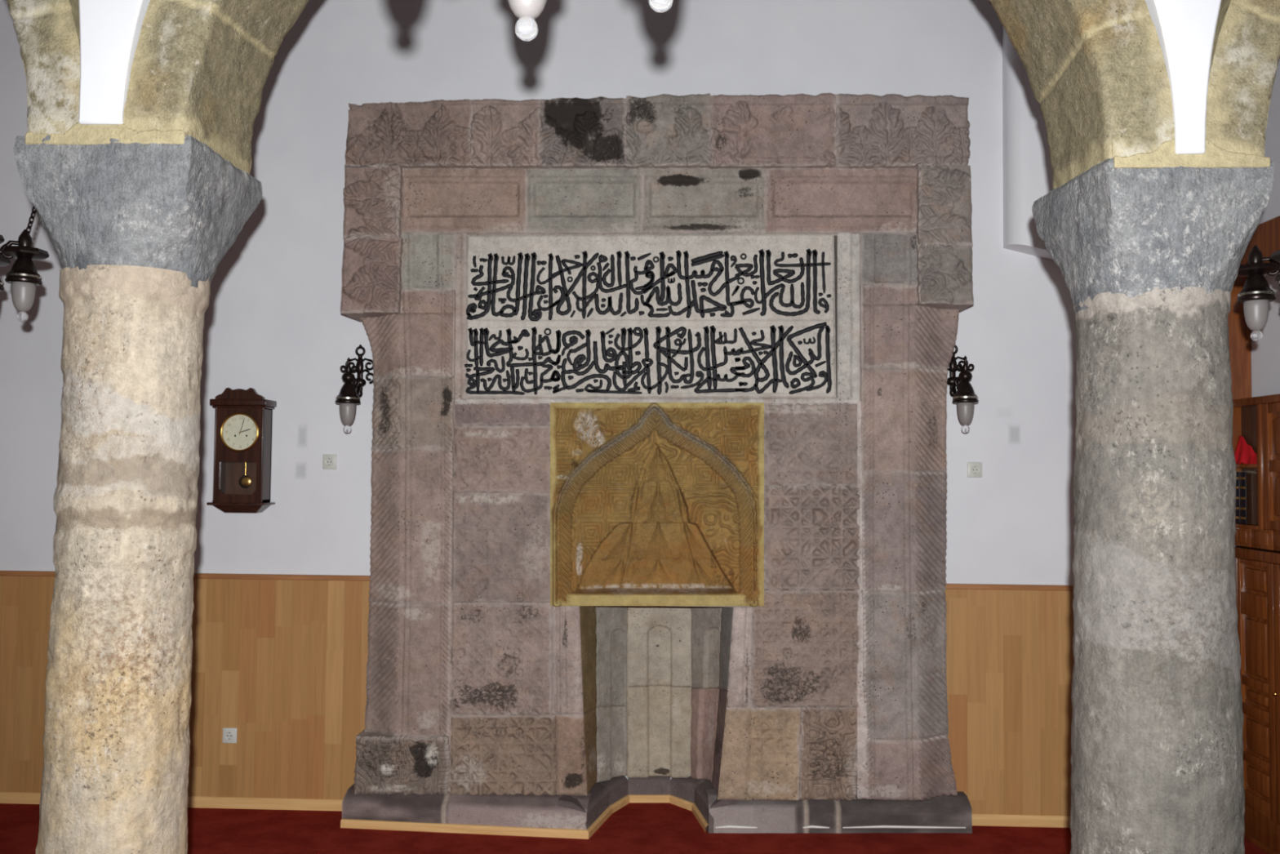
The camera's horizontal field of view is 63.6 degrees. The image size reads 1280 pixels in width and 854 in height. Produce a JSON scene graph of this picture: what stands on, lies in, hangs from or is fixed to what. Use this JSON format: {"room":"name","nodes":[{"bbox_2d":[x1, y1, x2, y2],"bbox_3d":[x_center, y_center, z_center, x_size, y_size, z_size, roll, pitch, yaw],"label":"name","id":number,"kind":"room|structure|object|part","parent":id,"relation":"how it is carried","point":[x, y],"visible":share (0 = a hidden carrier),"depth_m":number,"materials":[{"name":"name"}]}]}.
{"room":"mosque","nodes":[
{"label":"mosque","id":0,"kind":"room"},
{"bbox_2d":[0,0,1238,779],"bbox_3d":[-1.459,-0.606,6.091,10.600,5.720,0.500,0,-2,2],"label":"wall","id":1,"kind":"structure","parent":0,"point":[275,326],"depth_m":5.84,"materials":[{"name":"white paint"}]},
{"bbox_2d":[0,791,342,810],"bbox_3d":[-4.088,2.071,5.814,5.211,0.058,0.036,0,-2,2],"label":"baseboard","id":2,"kind":"structure","parent":1,"relation":"attached to","point":[310,804],"depth_m":5.72,"materials":[{"name":"brown wood"}]},
{"bbox_2d":[0,575,369,799],"bbox_3d":[-4.082,1.437,5.847,5.211,1.217,0.022,0,-2,2],"label":"wood paneling","id":3,"kind":"structure","parent":1,"relation":"attached to","point":[282,663],"depth_m":5.76,"materials":[{"name":"brown wood"}]},
{"bbox_2d":[0,570,369,581],"bbox_3d":[-4.076,0.823,5.867,5.211,0.028,0.032,0,-2,2],"label":"trim","id":4,"kind":"structure","parent":1,"relation":"attached to","point":[20,573],"depth_m":5.78,"materials":[{"name":"brown wood"}]},
{"bbox_2d":[222,727,237,742],"bbox_3d":[-2.283,1.716,5.746,0.080,0.084,0.016,0,-2,2],"label":"power socket","id":5,"kind":"object","parent":1,"relation":"attached to","point":[229,734],"visible":1,"depth_m":5.74,"materials":[{"name":"white plastic"}]},
{"bbox_2d":[206,387,276,512],"bbox_3d":[-2.217,0.131,5.762,0.327,0.692,0.155,0,-2,2],"label":"clock","id":6,"kind":"object","parent":1,"relation":"attached to","point":[242,474],"visible":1,"depth_m":5.72,"materials":[{"name":"brown wood"}]},
{"bbox_3d":[-2.219,0.150,5.718,0.267,0.535,0.018,0,-2,2],"label":"door","id":7,"kind":"part","parent":6,"relation":"part of","materials":[{"name":"brown wood"}]},
{"bbox_2d":[206,502,275,505],"bbox_3d":[-2.220,0.425,5.752,0.327,0.012,0.150,0,-2,2],"label":"shelf","id":8,"kind":"object","parent":6,"relation":"attached to","point":[208,503],"depth_m":5.68,"materials":[{"name":"brown wood"}]},
{"bbox_3d":[-2.216,-0.127,5.772,0.318,0.048,0.155,0,-2,2],"label":"cornice","id":9,"kind":"part","parent":6,"relation":"part of","materials":[{"name":"brown wood"}]},
{"bbox_2d":[322,453,337,469],"bbox_3d":[-1.747,0.196,5.810,0.080,0.084,0.016,0,-2,2],"label":"power socket","id":10,"kind":"object","parent":1,"relation":"attached to","point":[329,460],"visible":1,"depth_m":5.81,"materials":[{"name":"plastic"}]},
{"bbox_2d":[334,344,373,432],"bbox_3d":[-1.583,-0.217,5.680,0.178,0.506,0.296,0,-2,2],"label":"wall sconce","id":11,"kind":"object","parent":1,"relation":"attached to","point":[348,398],"visible":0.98,"depth_m":5.58,"materials":[{"name":"brown metal"}]},
{"bbox_3d":[-1.583,-0.069,5.593,0.090,0.124,0.090,0,-2,2],"label":"lamp shade","id":12,"kind":"part","parent":11,"relation":"part of","materials":[{"name":"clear glass"}]},
{"bbox_3d":[-1.576,-0.217,5.699,0.066,0.112,0.216,0,-2,2],"label":"arm","id":13,"kind":"part","parent":11,"relation":"part of","materials":[{"name":"brown metal"}]},
{"bbox_3d":[-1.577,-0.314,5.804,0.178,0.302,0.056,0,-2,2],"label":"plate","id":14,"kind":"part","parent":11,"relation":"part of","materials":[{"name":"brown metal"}]},
{"bbox_2d":[946,344,978,432],"bbox_3d":[1.717,-0.218,5.553,0.178,0.506,0.296,0,-2,2],"label":"wall sconce","id":15,"kind":"object","parent":1,"relation":"attached to","point":[965,397],"visible":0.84,"depth_m":5.45,"materials":[{"name":"brown metal"}]},
{"bbox_3d":[1.728,-0.218,5.572,0.066,0.112,0.216,0,-2,2],"label":"arm","id":16,"kind":"part","parent":15,"relation":"part of","materials":[{"name":"brown metal"}]},
{"bbox_3d":[1.722,-0.315,5.676,0.178,0.302,0.056,0,-2,2],"label":"plate","id":17,"kind":"part","parent":15,"relation":"part of","materials":[{"name":"brown metal"}]},
{"bbox_3d":[1.723,-0.070,5.465,0.090,0.124,0.090,0,-2,2],"label":"lamp shade","id":18,"kind":"part","parent":15,"relation":"part of","materials":[{"name":"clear glass"}]},
{"bbox_2d":[967,462,982,477],"bbox_3d":[1.838,0.235,5.670,0.080,0.084,0.016,0,-2,2],"label":"power socket","id":19,"kind":"object","parent":1,"relation":"attached to","point":[974,468],"visible":1,"depth_m":5.67,"materials":[{"name":"plastic"}]},
{"bbox_2d":[945,583,1073,591],"bbox_3d":[2.349,0.875,5.616,1.446,0.028,0.032,0,-2,2],"label":"trim","id":20,"kind":"structure","parent":1,"relation":"attached to","point":[950,586],"depth_m":5.62,"materials":[{"name":"brown wood"}]},
{"bbox_2d":[945,588,1074,815],"bbox_3d":[2.343,1.489,5.596,1.446,1.217,0.022,0,-2,2],"label":"wainscoting","id":21,"kind":"structure","parent":1,"relation":"attached to","point":[1010,661],"depth_m":5.60,"materials":[{"name":"brown wood"}]},
{"bbox_2d":[972,813,1070,827],"bbox_3d":[2.337,2.123,5.563,1.446,0.058,0.036,0,-2,2],"label":"baseboard","id":22,"kind":"structure","parent":1,"relation":"attached to","point":[990,820],"depth_m":5.56,"materials":[{"name":"brown wood"}]},
{"bbox_2d":[1002,26,1053,260],"bbox_3d":[2.251,-2.162,5.686,0.460,2.572,0.190,0,-2,2],"label":"pier","id":23,"kind":"object","parent":1,"relation":"attached to","point":[1027,173],"visible":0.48,"depth_m":5.60,"materials":[{"name":"white paint"}]},
{"bbox_2d":[1227,275,1251,399],"bbox_3d":[3.194,0.655,5.591,0.238,3.010,0.033,0,-2,2],"label":"trim","id":24,"kind":"structure","parent":1,"relation":"attached to","point":[1239,334],"depth_m":5.62,"materials":[{"name":"brown wood"}]},
{"bbox_2d":[0,803,1267,853],"bbox_3d":[-0.904,1.966,0.329,12.200,0.120,10.750,0,-2,2],"label":"floor","id":25,"kind":"structure","parent":0,"point":[210,830],"depth_m":5.30,"materials":[{"name":"red carpet"}]},
{"bbox_2d":[13,122,262,853],"bbox_3d":[-1.725,0.524,3.526,0.598,3.008,0.564,0,-2,2],"label":"column","id":26,"kind":"structure","parent":25,"relation":"on","point":[140,225],"depth_m":3.33,"materials":[{"name":"beige stone"}]},
{"bbox_2d":[6,0,79,133],"bbox_3d":[-3.417,-1.694,3.653,3.310,1.505,0.509,0,-2,2],"label":"stone arch","id":27,"kind":"object","parent":26,"relation":"on","point":[47,32],"visible":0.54,"depth_m":3.33,"materials":[{"name":"beige stone"}]},
{"bbox_2d":[340,93,973,839],"bbox_3d":[0.091,0.196,5.742,3.374,3.881,0.836,0,-2,2],"label":"mihrab","id":28,"kind":"object","parent":25,"relation":"on","point":[658,479],"visible":1,"depth_m":5.50,"materials":[{"name":"pink stone"}]},
{"bbox_3d":[-0.300,1.243,5.608,0.081,0.613,0.247,0,-3,22],"label":"niche panel","id":29,"kind":"part","parent":28,"relation":"part of","materials":[{"name":"stone"}]},
{"bbox_3d":[-0.290,1.750,5.586,0.077,0.438,0.240,0,-2,16],"label":"niche panel","id":30,"kind":"part","parent":28,"relation":"part of","materials":[{"name":"stone"}]},
{"bbox_3d":[-0.184,1.766,5.812,0.088,0.440,0.285,-1,-3,38],"label":"niche panel","id":31,"kind":"part","parent":28,"relation":"part of","materials":[{"name":"stone"}]},
{"bbox_3d":[-0.183,1.283,5.832,0.087,0.621,0.286,-1,-3,39],"label":"niche panel","id":32,"kind":"part","parent":28,"relation":"part of","materials":[{"name":"stone"}]},
{"bbox_3d":[0.057,-0.589,5.641,1.985,0.892,0.270,0,-2,2],"label":"inscription panel","id":33,"kind":"part","parent":28,"relation":"part of","materials":[{"name":"white stone"}]},
{"bbox_2d":[550,402,764,606],"bbox_3d":[0.091,0.414,5.584,1.144,1.089,0.299,0,-2,2],"label":"hood","id":34,"kind":"object","parent":28,"relation":"attached to","point":[652,504],"depth_m":5.51,"materials":[{"name":"stone"}]},
{"bbox_3d":[0.111,1.740,5.924,0.377,0.521,0.090,0,-2,2],"label":"niche panel","id":35,"kind":"part","parent":28,"relation":"part of","materials":[{"name":"stone"}]},
{"bbox_3d":[0.113,1.243,5.944,0.382,0.487,0.093,0,-2,2],"label":"niche panel","id":36,"kind":"part","parent":28,"relation":"part of","materials":[{"name":"stone"}]},
{"bbox_3d":[0.389,1.715,5.789,0.102,0.554,0.276,2,-3,-28],"label":"niche panel","id":37,"kind":"part","parent":28,"relation":"part of","materials":[{"name":"stone"}]},
{"bbox_3d":[0.398,1.227,5.810,0.085,0.521,0.284,2,-3,-35],"label":"niche panel","id":38,"kind":"part","parent":28,"relation":"part of","materials":[{"name":"stone"}]},
{"bbox_3d":[0.451,1.680,5.559,0.093,0.576,0.240,1,-2,-7],"label":"niche panel","id":39,"kind":"part","parent":28,"relation":"part of","materials":[{"name":"stone"}]},
{"bbox_3d":[0.484,1.182,5.579,0.085,0.504,0.243,1,-2,-12],"label":"niche panel","id":40,"kind":"part","parent":28,"relation":"part of","materials":[{"name":"stone"}]},
{"bbox_2d":[1031,138,1275,853],"bbox_3d":[1.667,0.588,3.384,0.570,2.935,0.543,0,-2,2],"label":"column","id":41,"kind":"structure","parent":25,"relation":"on","point":[1148,249],"depth_m":3.19,"materials":[{"name":"grey stone"}]},
{"bbox_2d":[123,0,1174,189],"bbox_3d":[0.015,-1.606,3.517,3.310,1.545,0.508,0,-2,2],"label":"stone arch","id":42,"kind":"object","parent":41,"relation":"on","point":[1096,71],"visible":0.96,"depth_m":3.32,"materials":[{"name":"beige stone"}]},
{"bbox_2d":[1205,0,1279,156],"bbox_3d":[3.402,-1.559,3.384,3.310,1.505,0.508,0,-2,2],"label":"stone arch","id":43,"kind":"object","parent":41,"relation":"on","point":[1246,54],"visible":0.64,"depth_m":3.18,"materials":[{"name":"beige stone"}]},
{"bbox_2d":[1232,393,1279,853],"bbox_3d":[3.189,0.978,4.867,0.110,2.305,1.445,0,-2,2],"label":"tall cabinet","id":44,"kind":"object","parent":25,"relation":"on","point":[1255,419],"visible":0.86,"depth_m":5.28,"materials":[{"name":"brown wood"}]},
{"bbox_2d":[1235,471,1240,523],"bbox_3d":[3.224,0.378,5.544,0.056,0.278,0.070,0,-2,2],"label":"book","id":45,"kind":"object","parent":44,"relation":"on","point":[1237,486],"visible":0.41,"depth_m":5.52,"materials":[{"name":"leather"}]},
{"bbox_3d":[3.190,0.580,5.492,0.012,0.070,0.130,0,-2,2],"label":"panel","id":46,"kind":"part","parent":44,"relation":"part of","materials":[{"name":"brown wood"}]},
{"bbox_3d":[3.222,0.580,5.490,0.060,0.106,0.190,0,-2,2],"label":"drawer","id":47,"kind":"part","parent":44,"relation":"part of","materials":[{"name":"brown wood"}]},
{"bbox_2d":[1234,435,1257,463],"bbox_3d":[3.220,0.123,5.477,0.054,0.165,0.230,0,-2,2],"label":"cloth","id":48,"kind":"object","parent":44,"relation":"on","point":[1244,453],"visible":0.86,"depth_m":5.51,"materials":[{"name":"red fabric"}]},
{"bbox_2d":[1235,463,1257,467],"bbox_3d":[3.221,0.206,5.465,0.065,0.020,0.272,0,-2,2],"label":"shelf","id":49,"kind":"object","parent":44,"relation":"attached to","point":[1237,465],"depth_m":5.43,"materials":[{"name":"brown wood"}]},
{"bbox_2d":[1235,523,1258,529],"bbox_3d":[3.218,0.525,5.452,0.065,0.020,0.272,0,-2,2],"label":"shelf","id":50,"kind":"object","parent":44,"relation":"attached to","point":[1238,526],"depth_m":5.43,"materials":[{"name":"brown wood"}]},
{"bbox_2d":[1239,471,1255,524],"bbox_3d":[3.221,0.375,5.475,0.056,0.278,0.060,0,-2,2],"label":"book","id":51,"kind":"object","parent":44,"relation":"on","point":[1242,484],"visible":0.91,"depth_m":5.47,"materials":[{"name":"leather"}]},
{"bbox_2d":[1245,472,1257,524],"bbox_3d":[3.219,0.376,5.413,0.054,0.271,0.055,0,-2,2],"label":"book","id":52,"kind":"object","parent":44,"relation":"on","point":[1251,477],"visible":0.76,"depth_m":5.39,"materials":[{"name":"brown leather"}]},
{"bbox_3d":[3.202,0.794,5.367,0.026,0.151,0.250,0,-2,2],"label":"panel","id":53,"kind":"part","parent":44,"relation":"part of","materials":[{"name":"brown wood"}]},
{"bbox_3d":[3.195,1.337,5.345,0.030,1.287,0.360,0,-2,2],"label":"door","id":54,"kind":"part","parent":44,"relation":"part of","materials":[{"name":"brown wood"}]},
{"bbox_3d":[3.208,-0.153,4.913,0.095,0.040,1.445,0,-2,2],"label":"rail","id":55,"kind":"part","parent":44,"relation":"part of","materials":[{"name":"brown wood"}]},
{"bbox_3d":[3.199,1.145,5.353,0.026,0.322,0.250,0,-2,2],"label":"panel","id":56,"kind":"part","parent":44,"relation":"part of","materials":[{"name":"brown wood"}]},
{"bbox_3d":[3.196,1.401,5.342,0.026,0.094,0.250,0,-2,2],"label":"panel","id":57,"kind":"part","parent":44,"relation":"part of","materials":[{"name":"brown wood"}]},
{"bbox_3d":[3.194,1.604,5.334,0.026,0.199,0.250,0,-2,2],"label":"panel","id":58,"kind":"part","parent":44,"relation":"part of","materials":[{"name":"brown wood"}]},
{"bbox_2d":[1235,546,1279,564],"bbox_3d":[3.192,0.642,4.881,0.110,0.054,1.445,0,-2,2],"label":"countertop","id":59,"kind":"structure","parent":44,"relation":"on","point":[1242,552],"depth_m":5.28,"materials":[{"name":"brown wood"}]},
{"bbox_3d":[3.192,1.826,5.325,0.026,0.154,0.250,0,-2,2],"label":"panel","id":60,"kind":"part","parent":44,"relation":"part of","materials":[{"name":"brown wood"}]},
{"bbox_3d":[3.182,0.572,5.292,0.012,0.070,0.130,0,-2,2],"label":"panel","id":61,"kind":"part","parent":44,"relation":"part of","materials":[{"name":"brown wood"}]},
{"bbox_3d":[3.214,0.572,5.291,0.060,0.106,0.190,0,-2,2],"label":"drawer","id":62,"kind":"part","parent":44,"relation":"part of","materials":[{"name":"brown wood"}]},
{"bbox_3d":[3.211,0.198,5.128,0.060,0.644,0.330,0,-2,2],"label":"door","id":63,"kind":"part","parent":44,"relation":"part of","materials":[{"name":"brown wood"}]},
{"bbox_3d":[3.160,1.328,5.136,0.024,0.024,0.024,0,-2,2],"label":"knob","id":64,"kind":"part","parent":44,"relation":"part of","materials":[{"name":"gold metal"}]},
{"bbox_3d":[3.210,0.044,5.134,0.044,0.236,0.210,0,-2,2],"label":"panel","id":65,"kind":"part","parent":44,"relation":"part of","materials":[{"name":"brown wood"}]},
{"bbox_3d":[3.207,0.346,5.122,0.044,0.247,0.210,0,-2,2],"label":"panel","id":66,"kind":"part","parent":44,"relation":"part of","materials":[{"name":"brown wood"}]},
{"bbox_3d":[3.181,1.322,4.986,0.030,1.287,0.360,0,-2,2],"label":"door","id":67,"kind":"part","parent":44,"relation":"part of","materials":[{"name":"brown wood"}]},
{"bbox_3d":[3.206,0.564,5.091,0.060,0.106,0.190,0,-2,2],"label":"drawer","id":68,"kind":"part","parent":44,"relation":"part of","materials":[{"name":"brown wood"}]},
{"bbox_3d":[3.174,0.563,5.092,0.012,0.070,0.130,0,-2,2],"label":"panel","id":69,"kind":"part","parent":44,"relation":"part of","materials":[{"name":"brown wood"}]},
{"bbox_2d":[78,0,1221,154],"bbox_3d":[-0.001,-2.198,3.546,6.823,2.718,0.532,0,-2,2],"label":"wall","id":70,"kind":"structure","parent":0,"point":[1185,29],"depth_m":3.21,"materials":[{"name":"white paint"}]},
{"bbox_2d":[611,802,695,817],"bbox_3d":[0.109,2.201,5.814,1.040,0.120,0.300,0,-2,2],"label":"floor","id":71,"kind":"structure","parent":0,"point":[659,809],"depth_m":5.76,"materials":[{"name":"red carpet"}]},
{"bbox_2d":[1250,58,1279,397],"bbox_3d":[3.539,-0.616,4.651,0.500,5.720,1.990,0,-2,2],"label":"wall","id":72,"kind":"structure","parent":0,"point":[1265,352],"depth_m":5.43,"materials":[{"name":"white paint"}]},
{"bbox_2d":[1240,215,1279,264],"bbox_3d":[3.272,-0.968,4.795,0.049,0.259,1.748,0,-2,2],"label":"trim","id":73,"kind":"structure","parent":72,"relation":"attached to","point":[1266,236],"depth_m":5.39,"materials":[{"name":"brown wood"}]},
{"bbox_3d":[-0.761,-3.671,2.810,12.200,0.150,7.250,0,-2,2],"label":"ceiling","id":74,"kind":"structure","parent":0,"visible":0},
{"bbox_2d":[0,205,48,321],"bbox_3d":[-2.770,-2.000,4.194,0.740,3.114,0.756,0,-2,2],"label":"chandelier","id":75,"kind":"object","parent":74,"relation":"hanging from","point":[23,277],"visible":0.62,"depth_m":4.25,"materials":[{"name":"brown metal"}]},
{"bbox_3d":[-2.558,-0.771,3.992,0.166,0.124,0.166,0,-2,2],"label":"dish","id":76,"kind":"part","parent":75,"relation":"part of","materials":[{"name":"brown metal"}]},
{"bbox_3d":[-2.805,-0.755,4.439,0.166,0.124,0.166,0,-2,2],"label":"dish","id":77,"kind":"part","parent":75,"relation":"part of","materials":[{"name":"brown metal"}]},
{"bbox_3d":[-2.663,-0.718,4.224,0.270,0.108,0.020,2,-3,-29],"label":"arm","id":78,"kind":"part","parent":75,"relation":"part of","materials":[{"name":"brown metal"}]},
{"bbox_3d":[-2.554,-0.537,4.278,0.090,0.124,0.090,0,-2,2],"label":"lamp shade","id":79,"kind":"part","parent":75,"relation":"part of","materials":[{"name":"white glass"}]},
{"bbox_3d":[-2.552,-0.759,4.287,0.166,0.124,0.166,0,-2,2],"label":"dish","id":80,"kind":"part","parent":75,"relation":"part of","materials":[{"name":"brown metal"}]},
{"bbox_3d":[-2.479,-1.029,4.295,0.154,0.542,0.022,0,-2,2],"label":"chain","id":81,"kind":"part","parent":75,"relation":"part of","materials":[{"name":"brown metal"}]},
{"bbox_2d":[507,0,546,41],"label":"chandelier","id":82,"kind":"object","parent":74,"relation":"hanging from","point":[526,13],"depth_m":2.28,"materials":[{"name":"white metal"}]},
{"bbox_3d":[-0.252,-0.983,2.304,0.108,0.149,0.108,0,-2,2],"label":"lamp shade","id":83,"kind":"part","parent":82,"relation":"part of","materials":[{"name":"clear glass"}]},
{"bbox_2d":[648,0,673,13],"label":"chandelier","id":84,"kind":"object","parent":74,"relation":"hanging from","point":[658,6],"depth_m":2.14,"materials":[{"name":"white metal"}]},
{"bbox_2d":[1236,244,1279,341],"bbox_3d":[2.726,-1.929,4.029,0.690,3.164,0.768,0,-2,2],"label":"chandelier","id":85,"kind":"object","parent":74,"relation":"hanging from","point":[1255,295],"visible":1,"depth_m":4.10,"materials":[{"name":"brown metal"}]},
{"bbox_3d":[2.465,-0.445,4.130,0.090,0.124,0.090,0,-2,2],"label":"lamp shade","id":86,"kind":"part","parent":85,"relation":"part of","materials":[{"name":"white glass"}]},
{"bbox_3d":[2.467,-0.667,4.139,0.166,0.124,0.166,0,-2,2],"label":"dish","id":87,"kind":"part","parent":85,"relation":"part of","materials":[{"name":"brown metal"}]},
{"bbox_3d":[2.573,-0.625,4.068,0.270,0.108,0.020,-1,-3,33],"label":"arm","id":88,"kind":"part","parent":85,"relation":"part of","materials":[{"name":"brown metal"}]},
{"bbox_3d":[2.451,-0.679,3.845,0.166,0.124,0.166,0,-2,2],"label":"dish","id":89,"kind":"part","parent":85,"relation":"part of","materials":[{"name":"brown metal"}]},
{"bbox_3d":[2.730,-0.659,4.272,0.166,0.124,0.166,0,-2,2],"label":"dish","id":90,"kind":"part","parent":85,"relation":"part of","materials":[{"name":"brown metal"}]}
]}

